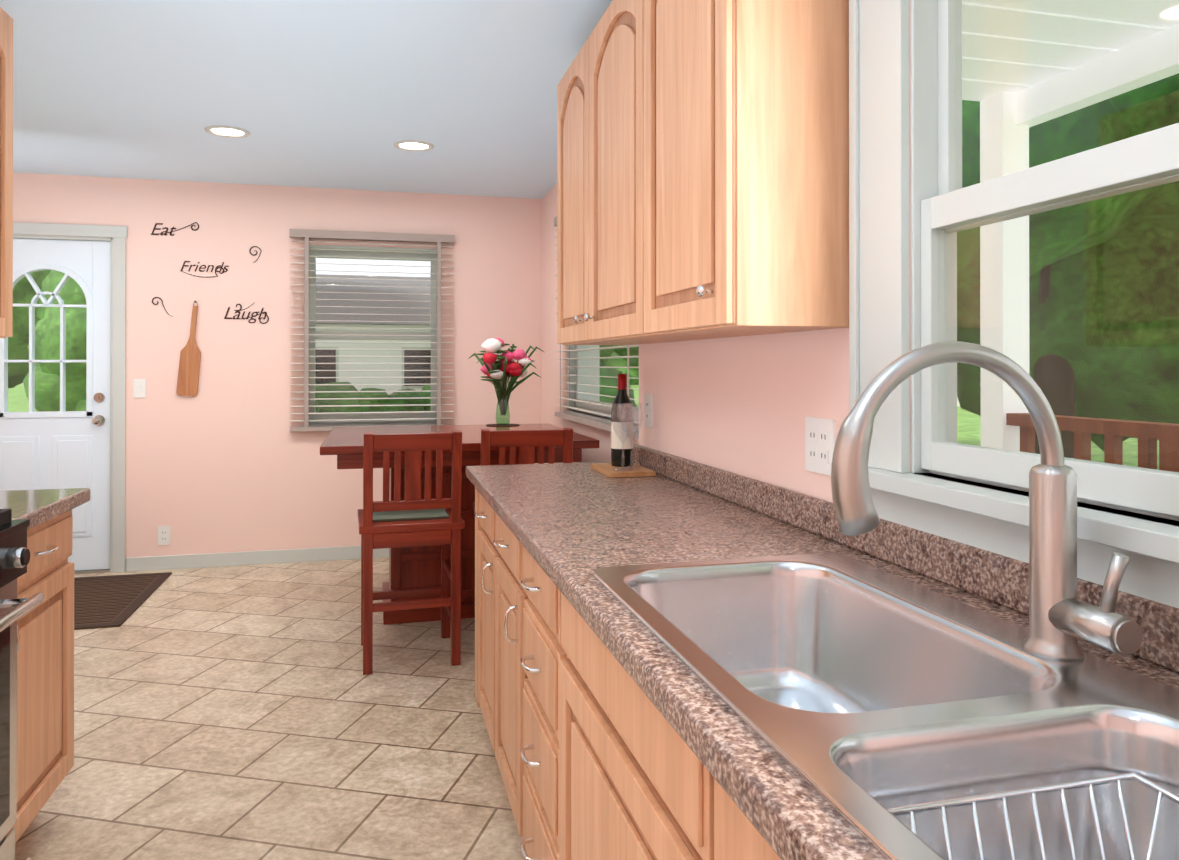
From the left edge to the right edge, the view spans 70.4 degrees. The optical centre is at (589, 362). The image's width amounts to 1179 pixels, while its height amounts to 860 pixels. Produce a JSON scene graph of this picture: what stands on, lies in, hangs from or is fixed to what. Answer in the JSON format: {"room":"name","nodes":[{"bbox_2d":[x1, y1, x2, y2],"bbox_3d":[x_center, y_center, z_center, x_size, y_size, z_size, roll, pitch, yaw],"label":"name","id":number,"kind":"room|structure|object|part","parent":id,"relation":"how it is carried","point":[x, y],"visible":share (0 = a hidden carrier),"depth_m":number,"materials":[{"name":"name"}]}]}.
{"room":"kitchen","nodes":[
{"label":"kitchen","id":0,"kind":"room"},
{"bbox_2d":[15,557,528,859],"bbox_3d":[-1.202,1.301,1.762,4.080,0.060,7.750,0,0,-14],"label":"floor","id":1,"kind":"structure","parent":0,"point":[247,712],"depth_m":2.86,"materials":[{"name":"tile"}]},
{"bbox_2d":[0,509,44,859],"bbox_3d":[-1.502,0.770,1.450,0.756,1.000,0.752,0,0,-14],"label":"stove","id":2,"kind":"object","parent":1,"relation":"on","point":[14,556],"visible":1,"depth_m":1.83,"materials":[{"name":"black metal"}]},
{"bbox_2d":[0,488,89,842],"bbox_3d":[-1.704,0.780,2.077,0.675,0.985,0.554,0,0,-14],"label":"base cabinet","id":3,"kind":"object","parent":1,"relation":"on","point":[45,696],"depth_m":2.18,"materials":[{"name":"brown wood"}]},
{"bbox_2d":[0,488,89,529],"bbox_3d":[-1.706,0.345,2.079,0.671,0.115,0.554,0,0,-14],"label":"countertop","id":4,"kind":"structure","parent":3,"relation":"on","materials":[{"name":"stone"}]},
{"bbox_2d":[74,572,171,629],"bbox_3d":[-2.914,1.277,4.431,1.050,0.010,1.070,0,0,-14],"label":"doormat","id":5,"kind":"object","parent":1,"relation":"on","point":[109,601],"visible":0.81,"depth_m":4.54,"materials":[{"name":"brown fabric"}]},
{"bbox_2d":[357,430,464,674],"bbox_3d":[-0.789,0.783,3.655,0.430,0.992,0.482,0,0,-16],"label":"stool","id":6,"kind":"object","parent":1,"relation":"on","point":[413,519],"visible":1,"depth_m":3.48,"materials":[{"name":"brown wood"}]},
{"bbox_2d":[320,423,599,624],"bbox_3d":[-0.715,0.827,4.393,1.270,0.910,1.200,0,0,-14],"label":"table","id":7,"kind":"object","parent":1,"relation":"on","point":[416,567],"visible":0.38,"depth_m":4.15,"materials":[{"name":"brown wood"}]},
{"bbox_2d":[468,338,543,425],"bbox_3d":[-0.483,0.113,4.964,0.434,0.520,0.567,0,0,-14],"label":"vase","id":8,"kind":"object","parent":7,"relation":"on","point":[502,369],"visible":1,"depth_m":4.90,"materials":[{"name":"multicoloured plant"}]},
{"bbox_2d":[473,428,572,514],"bbox_3d":[-0.310,0.784,3.835,0.430,0.992,0.482,0,0,-10],"label":"stool","id":9,"kind":"object","parent":1,"relation":"on","point":[526,442],"visible":0.1,"depth_m":3.62,"materials":[{"name":"brown wood"}]},
{"bbox_2d":[466,341,1178,859],"bbox_3d":[0.290,0.623,1.317,0.606,1.293,3.540,0,0,-14],"label":"base cabinet","id":10,"kind":"object","parent":1,"relation":"on","point":[680,659],"depth_m":1.09,"materials":[{"name":"brown stone"}]},
{"bbox_2d":[590,374,655,477],"bbox_3d":[0.107,0.201,2.779,0.150,0.326,0.260,0,0,-14],"label":"wine bottle","id":11,"kind":"object","parent":10,"relation":"on","point":[621,464],"visible":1,"depth_m":2.79,"materials":[{"name":"black glass"}]},
{"bbox_2d":[594,553,1178,859],"bbox_3d":[0.365,0.457,0.960,0.475,0.216,1.090,0,0,-14],"label":"sink","id":12,"kind":"object","parent":10,"relation":"in","point":[922,723],"depth_m":0.86,"materials":[{"name":"silver metal"}]},
{"bbox_2d":[831,341,1142,660],"bbox_3d":[0.443,0.162,0.943,0.329,0.374,0.139,0,0,-14],"label":"faucet","id":13,"kind":"object","parent":10,"relation":"on","point":[1057,618],"depth_m":0.98,"materials":[{"name":"silver metal"}]},
{"bbox_2d":[13,172,540,570],"bbox_3d":[-2.237,0.076,5.399,3.880,2.420,0.200,0,0,-14],"label":"wall","id":14,"kind":"structure","parent":0,"point":[224,460],"depth_m":5.32,"materials":[{"name":"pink paint"}]},
{"bbox_2d":[0,222,127,573],"bbox_3d":[-3.305,0.225,5.112,0.906,2.120,0.224,0,0,-14],"label":"door","id":15,"kind":"structure","parent":14,"relation":"attached to","point":[62,448],"depth_m":5.10,"materials":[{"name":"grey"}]},
{"bbox_2d":[92,393,104,424],"bbox_3d":[-3.001,0.286,5.093,0.064,0.202,0.071,0,0,-14],"label":"door knob","id":16,"kind":"object","parent":15,"relation":"attached to","point":[98,419],"visible":1,"depth_m":5.11,"materials":[{"name":"silver metal"}]},
{"bbox_2d":[133,379,145,397],"bbox_3d":[-2.774,0.160,5.149,0.070,0.116,0.016,0,0,-14],"label":"light switch","id":17,"kind":"object","parent":14,"relation":"attached to","point":[139,388],"visible":1,"depth_m":5.15,"materials":[{"name":"white plastic"}]},
{"bbox_2d":[158,526,169,544],"bbox_3d":[-2.640,1.075,5.184,0.070,0.116,0.008,0,0,-14],"label":"electrical outlet","id":18,"kind":"object","parent":14,"relation":"attached to","point":[163,535],"visible":1,"depth_m":5.18,"materials":[{"name":"white plastic"}]},
{"bbox_2d":[176,301,200,395],"bbox_3d":[-2.502,-0.087,5.213,0.140,0.598,0.029,0,0,-14],"label":"paddle","id":19,"kind":"object","parent":14,"relation":"hanging from","point":[189,370],"visible":0.98,"depth_m":5.21,"materials":[{"name":"brown wood"}]},
{"bbox_2d":[150,222,268,323],"bbox_3d":[-2.386,-0.563,5.257,0.691,0.635,0.009,0,0,-14],"label":"wall decal","id":20,"kind":"object","parent":14,"relation":"attached to","point":[216,268],"visible":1,"depth_m":5.26,"materials":[{"name":"brown"}]},
{"bbox_2d":[126,546,388,571],"bbox_3d":[-1.596,1.243,5.445,2.577,0.085,0.015,0,0,-14],"label":"baseboard","id":21,"kind":"structure","parent":14,"relation":"attached to","point":[234,558],"depth_m":5.28,"materials":[{"name":"grey wood"}]},
{"bbox_2d":[302,244,442,426],"bbox_3d":[-1.444,-0.168,5.597,0.895,1.190,0.212,0,0,-14],"label":"window","id":22,"kind":"structure","parent":14,"relation":"in","point":[341,335],"depth_m":5.58,"materials":[{"name":"grey"}]},
{"bbox_2d":[289,229,454,431],"bbox_3d":[-1.412,-0.205,5.474,1.045,1.292,0.062,0,0,-14],"label":"window blinds","id":23,"kind":"object","parent":22,"relation":"attached to","point":[308,234],"visible":1,"depth_m":5.45,"materials":[{"name":"beige plastic"}]},
{"bbox_2d":[0,0,611,198],"bbox_3d":[-1.202,-1.179,1.772,4.080,0.060,7.750,0,0,-14],"label":"ceiling","id":24,"kind":"structure","parent":0,"point":[340,94],"depth_m":3.49,"materials":[{"name":"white paint"}]},
{"bbox_2d":[204,125,250,137],"bbox_3d":[-1.783,-1.135,4.116,0.210,0.008,0.210,0,0,-14],"label":"recessed light","id":25,"kind":"object","parent":24,"relation":"in","point":[226,131],"visible":1,"depth_m":4.12,"materials":[{"name":"grey glass"}]},
{"bbox_2d":[393,140,433,150],"bbox_3d":[-0.921,-1.134,4.379,0.210,0.008,0.210,0,0,-14],"label":"recessed light","id":26,"kind":"object","parent":24,"relation":"in","point":[412,145],"visible":0.98,"depth_m":4.38,"materials":[{"name":"grey glass"}]},
{"bbox_2d":[541,0,1178,525],"bbox_3d":[0.580,0.063,2.225,0.400,2.420,7.750,0,0,-14],"label":"wall","id":27,"kind":"structure","parent":0,"point":[745,406],"depth_m":2.19,"materials":[{"name":"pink paint"}]},
{"bbox_2d":[557,56,576,344],"bbox_3d":[0.078,-0.540,2.821,0.270,0.950,0.529,0,0,-14],"label":"upper cabinet","id":28,"kind":"object","parent":27,"relation":"attached to","point":[567,87],"depth_m":2.89,"materials":[{"name":"brown wood"}]},
{"bbox_2d":[564,345,638,429],"bbox_3d":[0.148,-0.249,4.288,0.212,1.100,1.580,0,0,-14],"label":"window","id":29,"kind":"structure","parent":27,"relation":"in","point":[587,379],"depth_m":4.99,"materials":[{"name":"grey"}]},
{"bbox_2d":[554,216,638,438],"bbox_3d":[0.025,-0.279,4.257,0.062,1.200,1.700,0,0,-14],"label":"blinds","id":30,"kind":"object","parent":29,"relation":"attached to","point":[589,421],"visible":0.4,"depth_m":4.29,"materials":[{"name":"beige plastic"}]},
{"bbox_2d":[577,0,638,344],"bbox_3d":[0.196,-0.541,2.361,0.270,0.950,0.658,0,0,-14],"label":"upper cabinet","id":31,"kind":"object","parent":27,"relation":"attached to","point":[603,60],"depth_m":2.44,"materials":[{"name":"brown wood"}]},
{"bbox_2d":[645,393,652,427],"bbox_3d":[0.202,0.166,2.876,0.008,0.116,0.070,0,0,-14],"label":"outlet","id":32,"kind":"object","parent":27,"relation":"attached to","point":[648,410],"visible":1,"depth_m":2.86,"materials":[{"name":"white plastic"}]},
{"bbox_2d":[629,0,848,343],"bbox_3d":[0.319,-0.543,1.881,0.270,0.950,0.569,0,0,-14],"label":"upper cabinet","id":33,"kind":"object","parent":27,"relation":"attached to","point":[702,169],"depth_m":1.62,"materials":[{"name":"brown wood"}]},
{"bbox_2d":[805,417,835,475],"bbox_3d":[0.487,0.176,1.767,0.008,0.116,0.115,0,0,-14],"label":"outlet","id":34,"kind":"object","parent":27,"relation":"attached to","point":[820,436],"visible":1,"depth_m":1.76,"materials":[{"name":"white plastic"}]},
{"bbox_2d":[831,0,1178,607],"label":"window","id":35,"kind":"structure","parent":27,"relation":"in","point":[946,207],"depth_m":1.47,"materials":[{"name":"grey wood"}]},
{"bbox_3d":[1.649,0.341,0.536,1.449,2.750,5.350,0,0,-14],"label":"deck railing","id":36,"kind":"part","parent":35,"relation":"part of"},
{"bbox_2d":[962,0,1178,127],"bbox_3d":[1.639,-1.024,0.539,1.429,0.220,5.350,0,0,-14],"label":"soffit","id":37,"kind":"structure","parent":27,"relation":"attached to","point":[1137,76],"depth_m":2.68,"materials":[{"name":"white wood"}]},
{"bbox_3d":[-2.553,0.060,1.421,1.290,2.420,7.750,0,0,-14],"label":"wall","id":38,"kind":"structure","parent":0,"visible":0},
{"bbox_2d":[0,7,12,337],"bbox_3d":[-1.874,-0.577,2.212,0.410,1.000,0.740,0,0,-14],"label":"upper cabinet","id":39,"kind":"object","parent":38,"relation":"attached to","point":[6,174],"visible":1,"depth_m":2.56,"materials":[{"name":"brown wood"}]},
{"label":"outside","id":40,"kind":"structure","parent":0,"visible":0},
{"bbox_2d":[8,384,1158,469],"bbox_3d":[3.347,1.871,26.596,140.000,0.100,130.000,0,0,-14],"label":"ground","id":41,"kind":"structure","parent":40,"point":[1131,456],"depth_m":22.48,"materials":[{"name":"green plant"}]},
{"bbox_2d":[8,270,50,387],"bbox_3d":[-15.057,-3.746,20.265,11.138,11.083,11.985,0,0,-14],"label":"tree","id":42,"kind":"object","parent":41,"relation":"on","point":[22,288],"depth_m":19.65,"materials":[{"name":"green plant"}]},
{"bbox_2d":[23,270,86,410],"bbox_3d":[-6.611,0.076,12.411,3.584,3.376,3.202,0,0,-14],"label":"tree","id":43,"kind":"object","parent":41,"relation":"on","point":[46,344],"depth_m":11.94,"materials":[{"name":"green plant"}]},
{"bbox_2d":[315,382,430,412],"bbox_3d":[-5.804,1.310,23.781,14.519,1.587,2.406,0,0,-14],"label":"hedge","id":44,"kind":"object","parent":41,"relation":"on","point":[365,401],"depth_m":23.21,"materials":[{"name":"green plant"}]},
{"bbox_2d":[315,274,430,394],"bbox_3d":[-9.408,-0.665,30.043,15.800,5.000,9.800,0,0,-14],"label":"house","id":45,"kind":"structure","parent":41,"relation":"on","point":[406,290],"depth_m":26.33,"materials":[{"name":"white"}]},
{"bbox_2d":[600,345,635,406],"bbox_3d":[-0.576,0.265,15.358,2.934,3.021,3.006,0,0,-14],"label":"tree","id":46,"kind":"object","parent":41,"relation":"on","point":[611,381],"depth_m":14.70,"materials":[{"name":"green plant"}]},
{"bbox_2d":[603,352,638,384],"bbox_3d":[4.705,-2.633,79.959,15.182,12.068,14.141,0,0,-14],"label":"tree","id":47,"kind":"object","parent":41,"relation":"on","point":[623,363],"depth_m":74.63,"materials":[{"name":"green plant"}]},
{"bbox_2d":[613,345,638,366],"bbox_3d":[-0.229,-1.900,21.843,7.806,7.404,8.965,0,0,-14],"label":"tree","id":48,"kind":"object","parent":41,"relation":"on","point":[620,351],"depth_m":21.70,"materials":[{"name":"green plant"}]},
{"bbox_2d":[957,73,1178,457],"bbox_3d":[6.054,-3.588,11.013,11.113,10.694,12.111,0,0,-14],"label":"tree","id":49,"kind":"object","parent":41,"relation":"on","point":[1135,343],"depth_m":10.36,"materials":[{"name":"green plant"}]}
]}

